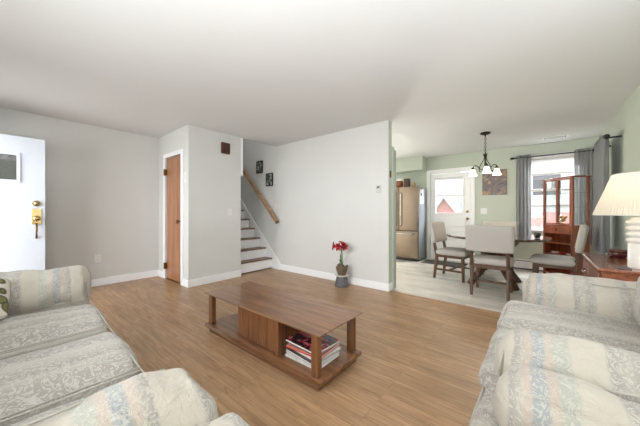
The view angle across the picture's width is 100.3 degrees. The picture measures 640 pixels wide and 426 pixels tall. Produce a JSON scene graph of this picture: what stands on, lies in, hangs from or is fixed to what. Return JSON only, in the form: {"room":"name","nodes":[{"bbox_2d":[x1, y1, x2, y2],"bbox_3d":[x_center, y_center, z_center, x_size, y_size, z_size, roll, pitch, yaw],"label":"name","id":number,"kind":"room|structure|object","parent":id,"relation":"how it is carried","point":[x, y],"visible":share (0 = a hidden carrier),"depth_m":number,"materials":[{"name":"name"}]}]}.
{"room":"living room","nodes":[
{"label":"living room","id":0,"kind":"room"},
{"bbox_2d":[0,108,157,279],"bbox_3d":[-3.650,-0.090,3.857,0.100,2.440,2.550,0,0,40],"label":"wall","id":1,"kind":"structure","parent":0,"point":[101,183],"depth_m":4.04,"materials":[{"name":"grey paint"}]},
{"bbox_2d":[95,254,100,262],"bbox_3d":[-3.394,0.710,4.081,0.010,0.120,0.075,0,0,40],"label":"wall outlet","id":2,"kind":"object","parent":1,"relation":"attached to","point":[97,257],"visible":1,"depth_m":4.08,"materials":[{"name":"white plastic"}]},
{"bbox_2d":[91,270,157,286],"bbox_3d":[-3.281,1.075,4.215,0.015,0.110,1.330,0,0,40],"label":"baseboard","id":3,"kind":"structure","parent":1,"relation":"attached to","point":[128,277],"depth_m":4.32,"materials":[{"name":"white wood"}]},
{"bbox_2d":[158,124,194,279],"bbox_3d":[-2.385,-0.090,4.402,1.160,2.440,0.100,0,0,40],"label":"wall","id":4,"kind":"structure","parent":0,"point":[183,138],"depth_m":4.08,"materials":[{"name":"grey paint"}]},
{"bbox_2d":[158,270,162,277],"bbox_3d":[-2.768,1.075,4.644,0.230,0.110,0.015,0,0,40],"label":"baseboard","id":5,"kind":"structure","parent":4,"relation":"attached to","point":[160,273],"depth_m":4.63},
{"bbox_2d":[163,149,182,284],"bbox_3d":[-2.377,0.077,4.357,0.740,2.105,0.150,0,0,40],"label":"door","id":6,"kind":"structure","parent":4,"relation":"in","point":[174,172],"depth_m":4.35,"materials":[{"name":"brown wood"}]},
{"bbox_2d":[182,279,188,287],"bbox_3d":[-2.035,1.075,4.040,0.190,0.110,0.015,0,0,40],"label":"baseboard","id":7,"kind":"structure","parent":4,"relation":"attached to","point":[185,282],"depth_m":4.02,"materials":[{"name":"white wood"}]},
{"bbox_2d":[184,172,186,181],"bbox_3d":[-2.043,-0.530,4.046,0.070,0.160,0.014,0,0,40],"label":"light switch","id":8,"kind":"object","parent":4,"relation":"attached to","point":[185,173],"visible":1,"depth_m":4.04,"materials":[{"name":"white plastic"}]},
{"bbox_2d":[195,126,240,278],"bbox_3d":[-1.688,-0.090,4.414,0.100,2.440,0.805,0,0,40],"label":"wall","id":9,"kind":"structure","parent":0,"point":[217,174],"depth_m":4.33,"materials":[{"name":"grey paint"}]},
{"bbox_2d":[189,270,240,287],"bbox_3d":[-1.675,1.075,4.339,0.015,0.110,0.905,0,0,40],"label":"baseboard","id":10,"kind":"structure","parent":9,"relation":"attached to","point":[210,279],"depth_m":4.30,"materials":[{"name":"white wood"}]},
{"bbox_2d":[221,142,229,153],"bbox_3d":[-1.569,-1.060,4.439,0.050,0.180,0.145,0,0,40],"label":"door chime","id":11,"kind":"object","parent":9,"relation":"attached to","point":[225,147],"visible":1,"depth_m":4.42,"materials":[{"name":"brown wood"}]},
{"bbox_2d":[223,143,229,152],"bbox_3d":[-1.552,-1.061,4.425,0.005,0.142,0.115,0,0,40],"label":"grille","id":12,"kind":"object","parent":11,"relation":"attached to","point":[226,146],"depth_m":4.43,"materials":[{"name":"brown wood"}]},
{"bbox_2d":[241,138,242,175],"bbox_3d":[-1.414,-0.975,4.742,0.085,0.670,0.050,0,0,40],"label":"trim","id":13,"kind":"structure","parent":9,"relation":"attached to","point":[241,138],"depth_m":4.72,"materials":[{"name":"white wood"}]},
{"bbox_2d":[241,120,387,283],"bbox_3d":[-1.128,-1.370,5.599,5.536,5.000,0.105,0,0,40],"label":"wall","id":14,"kind":"structure","parent":0,"point":[323,190],"depth_m":4.52,"materials":[{"name":"grey paint"}]},
{"bbox_2d":[256,160,262,173],"bbox_3d":[-1.277,-0.948,5.640,0.200,0.260,0.020,0,0,40],"label":"picture frame","id":15,"kind":"object","parent":14,"relation":"attached to","point":[259,164],"visible":1,"depth_m":5.64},
{"bbox_2d":[257,162,261,172],"bbox_3d":[-1.274,-0.948,5.643,0.160,0.220,0.012,0,0,40],"label":"print","id":16,"kind":"object","parent":15,"relation":"attached to","point":[259,164],"depth_m":5.64},
{"bbox_2d":[243,168,278,223],"bbox_3d":[-1.569,-0.772,5.835,2.002,2.002,0.092,0,0,40],"label":"handrail","id":17,"kind":"object","parent":14,"relation":"attached to","point":[246,175],"visible":0.64,"depth_m":5.49,"materials":[{"name":"brown wood"}]},
{"bbox_2d":[266,173,272,185],"bbox_3d":[-1.032,-0.660,5.438,0.210,0.260,0.020,0,0,40],"label":"picture frame","id":18,"kind":"object","parent":14,"relation":"attached to","point":[269,176],"visible":1,"depth_m":5.43,"materials":[{"name":"black wood"}]},
{"bbox_2d":[267,174,271,184],"bbox_3d":[-1.029,-0.660,5.441,0.170,0.220,0.012,0,0,40],"label":"print","id":19,"kind":"object","parent":18,"relation":"attached to","point":[269,176],"depth_m":5.43},
{"bbox_2d":[280,264,387,290],"bbox_3d":[0.096,1.075,4.512,2.268,0.110,0.015,0,0,40],"label":"baseboard","id":20,"kind":"structure","parent":14,"relation":"attached to","point":[351,280],"depth_m":4.42,"materials":[{"name":"white wood"}]},
{"bbox_2d":[376,185,380,192],"bbox_3d":[0.850,-0.335,3.885,0.070,0.110,0.022,0,0,40],"label":"thermostat","id":21,"kind":"object","parent":14,"relation":"attached to","point":[378,187],"visible":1,"depth_m":3.88,"materials":[{"name":"white plastic"}]},
{"bbox_2d":[390,147,395,288],"bbox_3d":[0.772,0.090,4.133,0.774,2.080,0.190,0,0,40],"label":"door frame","id":22,"kind":"structure","parent":14,"relation":"in","point":[393,148],"depth_m":3.90,"materials":[{"name":"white paint"}]},
{"bbox_2d":[89,258,547,425],"bbox_3d":[-0.539,1.180,4.384,8.190,0.100,7.420,0,0,40],"label":"floor","id":23,"kind":"structure","parent":0,"point":[420,361],"depth_m":2.26,"materials":[{"name":"brown wood"}]},
{"bbox_2d":[0,265,249,425],"bbox_3d":[-1.409,0.722,1.179,2.748,0.837,0.967,0,0,42],"label":"sofa","id":24,"kind":"object","parent":23,"relation":"on","point":[61,365],"visible":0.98,"depth_m":1.07,"materials":[{"name":"beige fabric"}]},
{"bbox_2d":[0,277,9,319],"bbox_3d":[-2.085,0.529,1.531,0.314,0.237,0.402,0,0,42],"label":"throw pillow","id":25,"kind":"object","parent":24,"relation":"on","point":[4,282],"visible":1,"depth_m":1.64,"materials":[{"name":"white fabric"}]},
{"bbox_2d":[10,394,92,425],"bbox_3d":[-0.845,0.704,0.751,0.376,0.159,0.745,0,0,42],"label":"seat cushion","id":26,"kind":"object","parent":24,"relation":"on","point":[50,411],"depth_m":0.88,"materials":[{"name":"beige fabric"}]},
{"bbox_2d":[0,304,106,359],"bbox_3d":[-1.712,0.710,1.527,0.694,0.159,0.753,0,0,42],"label":"seat cushion","id":27,"kind":"object","parent":24,"relation":"on","point":[23,334],"depth_m":1.51,"materials":[{"name":"beige fabric"}]},
{"bbox_2d":[0,332,137,425],"bbox_3d":[-1.217,0.702,1.087,0.642,0.154,0.745,0,0,42],"label":"seat cushion","id":28,"kind":"object","parent":24,"relation":"on","point":[34,382],"depth_m":1.08,"materials":[{"name":"beige fabric"}]},
{"bbox_2d":[241,200,280,272],"bbox_3d":[-2.003,-0.146,5.727,2.516,2.553,0.810,0,0,40],"label":"stair","id":29,"kind":"structure","parent":23,"relation":"on","point":[256,253],"depth_m":5.38,"materials":[{"name":"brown wood"}]},
{"bbox_2d":[204,281,362,390],"bbox_3d":[-0.384,0.945,2.277,1.420,0.370,0.525,0,0,40],"label":"coffee table","id":30,"kind":"object","parent":23,"relation":"on","point":[266,316],"visible":1,"depth_m":2.04,"materials":[{"name":"brown wood"}]},
{"bbox_2d":[205,313,361,387],"bbox_3d":[-0.388,1.070,2.280,1.410,0.030,0.515,0,0,40],"label":"shelf","id":31,"kind":"object","parent":30,"relation":"attached to","point":[227,327],"depth_m":1.96,"materials":[{"name":"brown wood"}]},
{"bbox_2d":[285,353,338,367],"bbox_3d":[-0.056,1.046,1.959,0.306,0.016,0.256,0,0,39],"label":"magazine","id":32,"kind":"object","parent":30,"relation":"on","point":[286,354],"visible":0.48,"depth_m":1.88,"materials":[{"name":"white paper"}]},
{"bbox_2d":[286,350,339,364],"bbox_3d":[-0.054,1.031,1.970,0.306,0.012,0.256,0,0,42],"label":"magazine","id":33,"kind":"object","parent":32,"relation":"on","point":[287,351],"visible":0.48,"depth_m":1.89,"materials":[{"name":"white paper"}]},
{"bbox_2d":[286,349,339,363],"bbox_3d":[-0.055,1.018,1.970,0.256,0.014,0.306,0,0,-44],"label":"magazine","id":34,"kind":"object","parent":33,"relation":"on","point":[286,349],"visible":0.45,"depth_m":1.89,"materials":[{"name":"white paper"}]},
{"bbox_2d":[286,347,338,362],"bbox_3d":[-0.055,1.006,1.956,0.256,0.010,0.306,0,0,-45],"label":"magazine","id":35,"kind":"object","parent":34,"relation":"on","point":[289,349],"visible":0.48,"depth_m":1.87,"materials":[{"name":"white paper"}]},
{"bbox_2d":[298,346,340,359],"bbox_3d":[-0.043,0.994,1.970,0.256,0.012,0.306,0,0,-45],"label":"magazine","id":36,"kind":"object","parent":35,"relation":"on","point":[338,347],"visible":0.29,"depth_m":1.88,"materials":[{"name":"white paper"}]},
{"bbox_2d":[286,344,339,358],"bbox_3d":[-0.050,0.982,1.970,0.306,0.012,0.256,0,0,35],"label":"magazine","id":37,"kind":"object","parent":36,"relation":"on","point":[339,344],"visible":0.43,"depth_m":1.89,"materials":[{"name":"white paper"}]},
{"bbox_2d":[286,343,338,357],"bbox_3d":[-0.047,0.971,1.960,0.306,0.010,0.256,0,0,35],"label":"magazine","id":38,"kind":"object","parent":37,"relation":"on","point":[288,344],"visible":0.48,"depth_m":1.88,"materials":[{"name":"white paper"}]},
{"bbox_2d":[288,342,339,353],"bbox_3d":[-0.050,0.958,1.977,0.306,0.014,0.256,0,0,43],"label":"magazine","id":39,"kind":"object","parent":38,"relation":"on","point":[288,342],"visible":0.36,"depth_m":1.90,"materials":[{"name":"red paper"}]},
{"bbox_2d":[286,331,339,352],"bbox_3d":[-0.054,0.943,1.962,0.310,0.016,0.260,0,0,42],"label":"magazine","id":40,"kind":"object","parent":39,"relation":"on","point":[302,340],"visible":0.52,"depth_m":1.93,"materials":[{"name":"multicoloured paper"}]},
{"bbox_2d":[334,273,348,287],"bbox_3d":[0.334,1.044,4.092,0.224,0.172,0.224,0,0,40],"label":"flower pot","id":41,"kind":"object","parent":23,"relation":"on","point":[341,281],"visible":0.94,"depth_m":4.02,"materials":[{"name":"white ceramic"}]},
{"bbox_2d":[332,241,347,274],"bbox_3d":[0.311,0.702,4.095,0.239,0.512,0.194,0,0,16],"label":"potted amaryllis","id":42,"kind":"object","parent":41,"relation":"on","point":[341,269],"visible":1,"depth_m":4.05,"materials":[{"name":"brown plant"}]},
{"bbox_2d":[335,243,341,250],"bbox_3d":[0.286,0.527,4.050,0.135,0.129,0.068,0,0,40],"label":"flower","id":43,"kind":"object","parent":42,"relation":"on","point":[337,246],"depth_m":4.05,"materials":[{"name":"red plant"}]},
{"bbox_2d":[336,263,347,274],"bbox_3d":[0.337,0.880,4.096,0.190,0.156,0.182,0,0,40],"label":"pot","id":44,"kind":"object","parent":42,"relation":"on","point":[341,269],"depth_m":4.04,"materials":[{"name":"brown wicker"}]},
{"bbox_2d":[341,243,347,250],"bbox_3d":[0.363,0.522,4.037,0.080,0.119,0.114,0,0,40],"label":"flower","id":45,"kind":"object","parent":42,"relation":"on","point":[344,246],"depth_m":4.05,"materials":[{"name":"red plant"}]},
{"bbox_2d":[396,186,425,261],"bbox_3d":[2.024,0.273,6.511,0.900,1.715,0.617,0,0,40],"label":"refrigerator","id":46,"kind":"object","parent":23,"relation":"on","point":[410,214],"visible":0.66,"depth_m":6.20,"materials":[{"name":"silver metal"}]},
{"bbox_2d":[396,178,402,186],"bbox_3d":[1.922,-0.699,6.451,0.180,0.225,0.180,0,0,40],"label":"cookie jar","id":47,"kind":"object","parent":46,"relation":"on","point":[399,183],"visible":0.85,"depth_m":6.38,"materials":[{"name":"brown ceramic"}]},
{"bbox_2d":[404,178,409,186],"bbox_3d":[2.076,-0.688,6.362,0.110,0.204,0.140,0,0,40],"label":"canister","id":48,"kind":"object","parent":46,"relation":"on","point":[406,181],"visible":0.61,"depth_m":6.30,"materials":[{"name":"brown wood"}]},
{"bbox_2d":[420,189,422,203],"bbox_3d":[2.365,-0.360,6.215,0.001,0.340,0.240,0,0,40],"label":"paper","id":49,"kind":"object","parent":46,"relation":"attached to","point":[421,190],"visible":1,"depth_m":6.21,"materials":[{"name":"white paper"}]},
{"bbox_2d":[421,259,467,265],"bbox_3d":[2.728,1.124,5.864,0.850,0.012,0.480,0,0,40],"label":"door mat","id":50,"kind":"object","parent":23,"relation":"on","point":[428,261],"visible":0.78,"depth_m":5.91,"materials":[{"name":"grey fabric"}]},
{"bbox_2d":[389,291,500,313],"bbox_3d":[1.934,1.127,3.032,2.452,0.006,0.050,0,0,40],"label":"trim","id":51,"kind":"structure","parent":23,"relation":"on","point":[389,291],"depth_m":3.32,"materials":[{"name":"brown wood"}]},
{"bbox_2d":[429,221,474,282],"bbox_3d":[2.261,0.653,4.594,0.550,0.957,0.610,0,0,-45],"label":"dining chair","id":52,"kind":"object","parent":23,"relation":"on","point":[437,229],"visible":0.91,"depth_m":4.55,"materials":[{"name":"fabric"}]},
{"bbox_2d":[465,225,514,300],"bbox_3d":[2.361,0.653,3.682,0.550,0.957,0.610,0,0,40],"label":"dining chair","id":53,"kind":"object","parent":23,"relation":"on","point":[479,238],"visible":0.99,"depth_m":3.51,"materials":[{"name":"fabric"}]},
{"bbox_2d":[446,232,551,290],"bbox_3d":[2.780,0.757,4.253,1.390,0.776,1.390,0,0,40],"label":"dining table","id":54,"kind":"object","parent":23,"relation":"on","point":[519,238],"visible":0.46,"depth_m":4.04,"materials":[{"name":"brown wood"}]},
{"bbox_2d":[534,233,540,237],"bbox_3d":[3.068,0.331,3.769,0.076,0.074,0.076,0,0,40],"label":"cup","id":55,"kind":"object","parent":54,"relation":"on","point":[536,235],"visible":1,"depth_m":3.74,"materials":[{"name":"black ceramic"}]},
{"bbox_2d":[481,221,516,273],"bbox_3d":[3.269,0.653,4.909,0.550,0.957,0.610,0,0,40],"label":"dining chair","id":56,"kind":"object","parent":23,"relation":"on","point":[485,223],"visible":0.23,"depth_m":5.04,"materials":[{"name":"fabric"}]},
{"bbox_2d":[469,273,639,425],"bbox_3d":[1.351,0.719,1.260,0.907,0.841,1.811,0,0,40],"label":"loveseat","id":57,"kind":"object","parent":23,"relation":"on","point":[567,353],"visible":1,"depth_m":0.96,"materials":[{"name":"beige fabric"}]},
{"bbox_2d":[478,328,513,389],"bbox_3d":[1.122,0.706,1.106,0.744,0.158,0.586,0,0,40],"label":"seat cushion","id":58,"kind":"object","parent":57,"relation":"on","point":[488,375],"depth_m":1.14,"materials":[{"name":"beige fabric"}]},
{"bbox_2d":[496,300,639,353],"bbox_3d":[1.492,0.707,1.553,0.750,0.158,0.603,0,0,40],"label":"seat cushion","id":59,"kind":"object","parent":57,"relation":"on","point":[615,329],"depth_m":1.55,"materials":[{"name":"beige fabric"}]},
{"bbox_2d":[633,277,639,325],"bbox_3d":[1.764,0.496,1.363,0.189,0.394,0.460,0,0,40],"label":"cushion","id":60,"kind":"object","parent":57,"relation":"on","point":[636,305],"depth_m":1.47,"materials":[{"name":"beige fabric"}]},
{"bbox_2d":[530,224,588,274],"bbox_3d":[3.332,0.653,3.731,0.610,0.957,0.550,0,0,44],"label":"dining chair","id":61,"kind":"object","parent":23,"relation":"on","point":[537,260],"visible":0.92,"depth_m":3.55,"materials":[{"name":"fabric"}]},
{"bbox_2d":[542,176,591,275],"bbox_3d":[4.085,0.280,4.460,0.327,1.700,0.570,0,0,-1],"label":"china cabinet","id":62,"kind":"object","parent":23,"relation":"on","point":[564,236],"visible":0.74,"depth_m":4.44,"materials":[{"name":"brown wood"}]},
{"bbox_2d":[545,252,567,255],"bbox_3d":[4.094,0.720,4.460,0.272,0.020,0.532,0,0,-1],"label":"shelf","id":63,"kind":"object","parent":62,"relation":"attached to","point":[551,253],"depth_m":4.57,"materials":[{"name":"brown wood"}]},
{"bbox_2d":[545,270,570,274],"bbox_3d":[4.094,1.040,4.460,0.272,0.020,0.532,0,0,-1],"label":"shelf","id":64,"kind":"object","parent":62,"relation":"attached to","point":[549,271],"depth_m":4.60,"materials":[{"name":"brown wood"}]},
{"bbox_2d":[545,232,570,234],"bbox_3d":[4.094,0.355,4.460,0.272,0.020,0.532,0,0,-1],"label":"shelf","id":65,"kind":"object","parent":62,"relation":"attached to","point":[546,233],"depth_m":4.50,"materials":[{"name":"brown wood"}]},
{"bbox_2d":[559,215,566,224],"bbox_3d":[4.070,0.132,4.476,0.112,0.155,0.114,0,0,40],"label":"ornament","id":66,"kind":"object","parent":62,"relation":"on","point":[563,218],"visible":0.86,"depth_m":4.46,"materials":[{"name":"gold metal"}]},
{"bbox_2d":[545,224,587,226],"bbox_3d":[4.094,0.223,4.460,0.272,0.025,0.532,0,0,-1],"label":"shelf","id":67,"kind":"object","parent":62,"relation":"attached to","point":[546,225],"depth_m":4.36,"materials":[{"name":"brown wood"}]},
{"bbox_2d":[548,241,586,245],"bbox_3d":[4.094,0.520,4.460,0.272,0.020,0.532,0,0,-1],"label":"shelf","id":68,"kind":"object","parent":62,"relation":"attached to","point":[570,243],"depth_m":4.47,"materials":[{"name":"brown wood"}]},
{"bbox_2d":[581,252,639,281],"bbox_3d":[2.516,0.770,2.203,0.470,0.720,1.000,0,0,40],"label":"chest","id":69,"kind":"object","parent":23,"relation":"on","point":[594,264],"visible":0.25,"depth_m":2.08,"materials":[{"name":"brown wood"}]},
{"bbox_2d":[592,171,639,269],"bbox_3d":[2.335,0.060,1.937,0.514,0.700,0.514,0,0,40],"label":"table lamp","id":70,"kind":"object","parent":69,"relation":"on","point":[620,196],"visible":1,"depth_m":1.91,"materials":[{"name":"beige fabric"}]},
{"bbox_2d":[607,249,626,257],"bbox_3d":[2.710,0.373,2.431,0.140,0.072,0.139,0,0,40],"label":"bowl","id":71,"kind":"object","parent":69,"relation":"on","point":[619,253],"visible":0.92,"depth_m":2.39,"materials":[{"name":"red paint"}]},
{"bbox_2d":[614,266,631,269],"bbox_3d":[2.187,0.406,1.930,0.070,0.008,0.070,0,0,28],"label":"coaster","id":72,"kind":"object","parent":69,"relation":"on","point":[625,268],"visible":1,"depth_m":1.91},
{"bbox_2d":[0,0,639,158],"bbox_3d":[0.240,-1.435,3.774,6.210,0.250,7.370,0,0,40],"label":"ceiling","id":73,"kind":"structure","parent":0,"point":[445,74],"depth_m":2.39,"materials":[{"name":"paint"}]},
{"bbox_2d":[469,131,500,175],"bbox_3d":[2.700,-0.965,4.411,0.470,0.690,0.463,0,0,40],"label":"chandelier","id":74,"kind":"object","parent":73,"relation":"hanging from","point":[486,169],"visible":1,"depth_m":4.42,"materials":[{"name":"brown metal"}]},
{"bbox_2d":[542,134,568,139],"bbox_3d":[4.115,-1.305,4.669,0.350,0.009,0.140,0,0,40],"label":"ceiling vent","id":75,"kind":"object","parent":73,"relation":"in","point":[561,136],"visible":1,"depth_m":4.66,"materials":[{"name":"white metal"}]},
{"bbox_2d":[388,120,391,283],"bbox_3d":[1.008,-0.090,3.838,0.002,2.440,0.105,0,0,40],"label":"wall","id":76,"kind":"structure","parent":0,"point":[389,121],"depth_m":3.82,"materials":[{"name":"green paint"}]},
{"bbox_2d":[388,282,392,291],"bbox_3d":[1.010,1.075,3.826,0.015,0.110,0.120,0,0,40],"label":"baseboard","id":77,"kind":"structure","parent":76,"relation":"attached to","point":[390,285],"depth_m":3.81,"materials":[{"name":"white wood"}]},
{"bbox_2d":[396,156,426,173],"bbox_3d":[1.262,-1.150,7.364,3.180,0.320,0.330,0,0,40],"label":"wall","id":78,"kind":"structure","parent":0,"point":[419,163],"depth_m":6.42,"materials":[{"name":"green paint"}]},
{"bbox_2d":[432,172,462,204],"bbox_3d":[11.425,-1.995,28.165,8.300,8.450,6.600,0,0,40],"label":"sky","id":79,"kind":"structure","parent":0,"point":[450,186],"depth_m":24.07,"materials":[{"name":"white"}]},
{"bbox_2d":[396,137,598,258],"bbox_3d":[2.528,-0.090,6.612,6.090,2.440,0.120,0,0,40],"label":"wall","id":80,"kind":"structure","parent":0,"point":[499,207],"depth_m":5.56,"materials":[{"name":"green paint"}]},
{"bbox_2d":[427,166,474,262],"bbox_3d":[3.008,0.065,6.181,1.020,2.130,0.135,0,0,40],"label":"door","id":81,"kind":"structure","parent":80,"relation":"in","point":[453,222],"depth_m":6.13,"materials":[{"name":"white paint"}]},
{"bbox_2d":[435,176,461,179],"bbox_3d":[2.978,-0.779,6.175,0.600,0.049,0.017,0,0,40],"label":"blind","id":82,"kind":"object","parent":81,"relation":"attached to","point":[436,177],"depth_m":6.21,"materials":[{"name":"fabric"}]},
{"bbox_2d":[481,208,486,213],"bbox_3d":[3.508,-0.020,5.717,0.120,0.120,0.014,0,0,40],"label":"light switch","id":83,"kind":"object","parent":80,"relation":"attached to","point":[483,210],"visible":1,"depth_m":5.71,"materials":[{"name":"white plastic"}]},
{"bbox_2d":[482,169,506,194],"bbox_3d":[3.649,-0.620,5.588,0.433,0.520,0.030,0,0,40],"label":"painting","id":84,"kind":"object","parent":80,"relation":"attached to","point":[491,184],"visible":0.96,"depth_m":5.57,"materials":[{"name":"fabric"}]},
{"bbox_2d":[514,258,542,271],"bbox_3d":[4.266,1.030,5.057,1.350,0.200,0.067,0,0,40],"label":"baseboard heater","id":85,"kind":"object","parent":80,"relation":"attached to","point":[525,264],"visible":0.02,"depth_m":5.24,"materials":[{"name":"white metal"}]},
{"bbox_2d":[510,150,593,159],"bbox_3d":[4.310,-1.065,4.992,1.220,0.043,0.110,0,0,40],"label":"curtain rod","id":86,"kind":"object","parent":80,"relation":"attached to","point":[513,158],"visible":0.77,"depth_m":4.96,"materials":[{"name":"black metal"}]},
{"bbox_2d":[516,154,530,234],"bbox_3d":[3.981,-0.280,5.222,0.240,1.660,0.066,0,0,40],"label":"curtain","id":87,"kind":"object","parent":86,"relation":"hanging from","point":[523,166],"visible":0.9,"depth_m":5.21,"materials":[{"name":"fabric"}]},
{"bbox_2d":[574,148,592,243],"bbox_3d":[4.625,-0.280,4.691,0.250,1.660,0.066,0,0,40],"label":"curtain","id":88,"kind":"object","parent":86,"relation":"hanging from","point":[583,161],"visible":0.8,"depth_m":4.69,"materials":[{"name":"fabric"}]},
{"bbox_2d":[531,151,573,230],"bbox_3d":[4.381,-0.350,5.032,0.920,1.500,0.129,0,0,40],"label":"window","id":89,"kind":"structure","parent":80,"relation":"in","point":[564,172],"depth_m":5.06,"materials":[{"name":"white plastic"}]},
{"bbox_2d":[531,155,573,165],"bbox_3d":[4.381,-0.975,5.032,0.720,0.129,0.040,0,0,40],"label":"window blind","id":90,"kind":"object","parent":89,"relation":"attached to","point":[565,156],"visible":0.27,"depth_m":5.02,"materials":[{"name":"white fabric"}]},
{"bbox_2d":[599,85,639,253],"bbox_3d":[2.630,-0.090,1.869,0.100,2.440,7.270,0,0,40],"label":"wall","id":91,"kind":"structure","parent":0,"point":[624,151],"depth_m":3.28,"materials":[{"name":"green paint"}]},
{"bbox_2d":[593,134,621,149],"bbox_3d":[3.907,-0.950,3.635,0.174,0.060,0.880,0,0,40],"label":"curtain rod","id":92,"kind":"object","parent":91,"relation":"attached to","point":[606,136],"visible":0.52,"depth_m":3.36,"materials":[{"name":"black metal"}]},
{"bbox_2d":[593,135,609,252],"bbox_3d":[3.858,-0.230,3.669,0.120,1.520,0.691,0,0,40],"label":"curtain","id":93,"kind":"object","parent":92,"relation":"hanging from","point":[601,224],"visible":0.87,"depth_m":3.45,"materials":[{"name":"fabric"}]},
{"bbox_3d":[-2.072,-0.090,0.969,6.210,2.440,0.100,0,0,39],"label":"wall","id":94,"kind":"structure","parent":0,"visible":0},
{"bbox_2d":[0,134,45,271],"bbox_3d":[-3.709,0.109,2.990,0.123,2.018,0.896,0,0,40],"label":"door","id":95,"kind":"structure","parent":94,"relation":"in","point":[22,200],"depth_m":3.21,"materials":[{"name":"white"}]},
{"label":"outside","id":96,"kind":"structure","parent":0,"visible":0},
{"bbox_3d":[21.245,2.280,25.772,80.000,0.100,53.200,0,0,39],"label":"ground","id":97,"kind":"structure","parent":96,"visible":0},
{"bbox_2d":[436,196,462,212],"bbox_3d":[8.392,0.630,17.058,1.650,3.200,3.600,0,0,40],"label":"house","id":98,"kind":"structure","parent":97,"relation":"on","point":[446,204],"depth_m":15.95,"materials":[{"name":"pink brick"}]},
{"bbox_2d":[436,212,568,226],"bbox_3d":[7.158,1.120,7.111,8.000,2.220,0.080,0,0,40],"label":"fence","id":99,"kind":"object","parent":97,"relation":"on","point":[550,216],"visible":0.12,"depth_m":7.68,"materials":[{"name":"pink brick"}]},
{"bbox_2d":[531,158,573,226],"bbox_3d":[13.859,-1.795,15.791,8.200,8.050,6.600,0,0,40],"label":"house","id":100,"kind":"structure","parent":97,"relation":"on","point":[536,181],"depth_m":13.62,"materials":[{"name":"white"}]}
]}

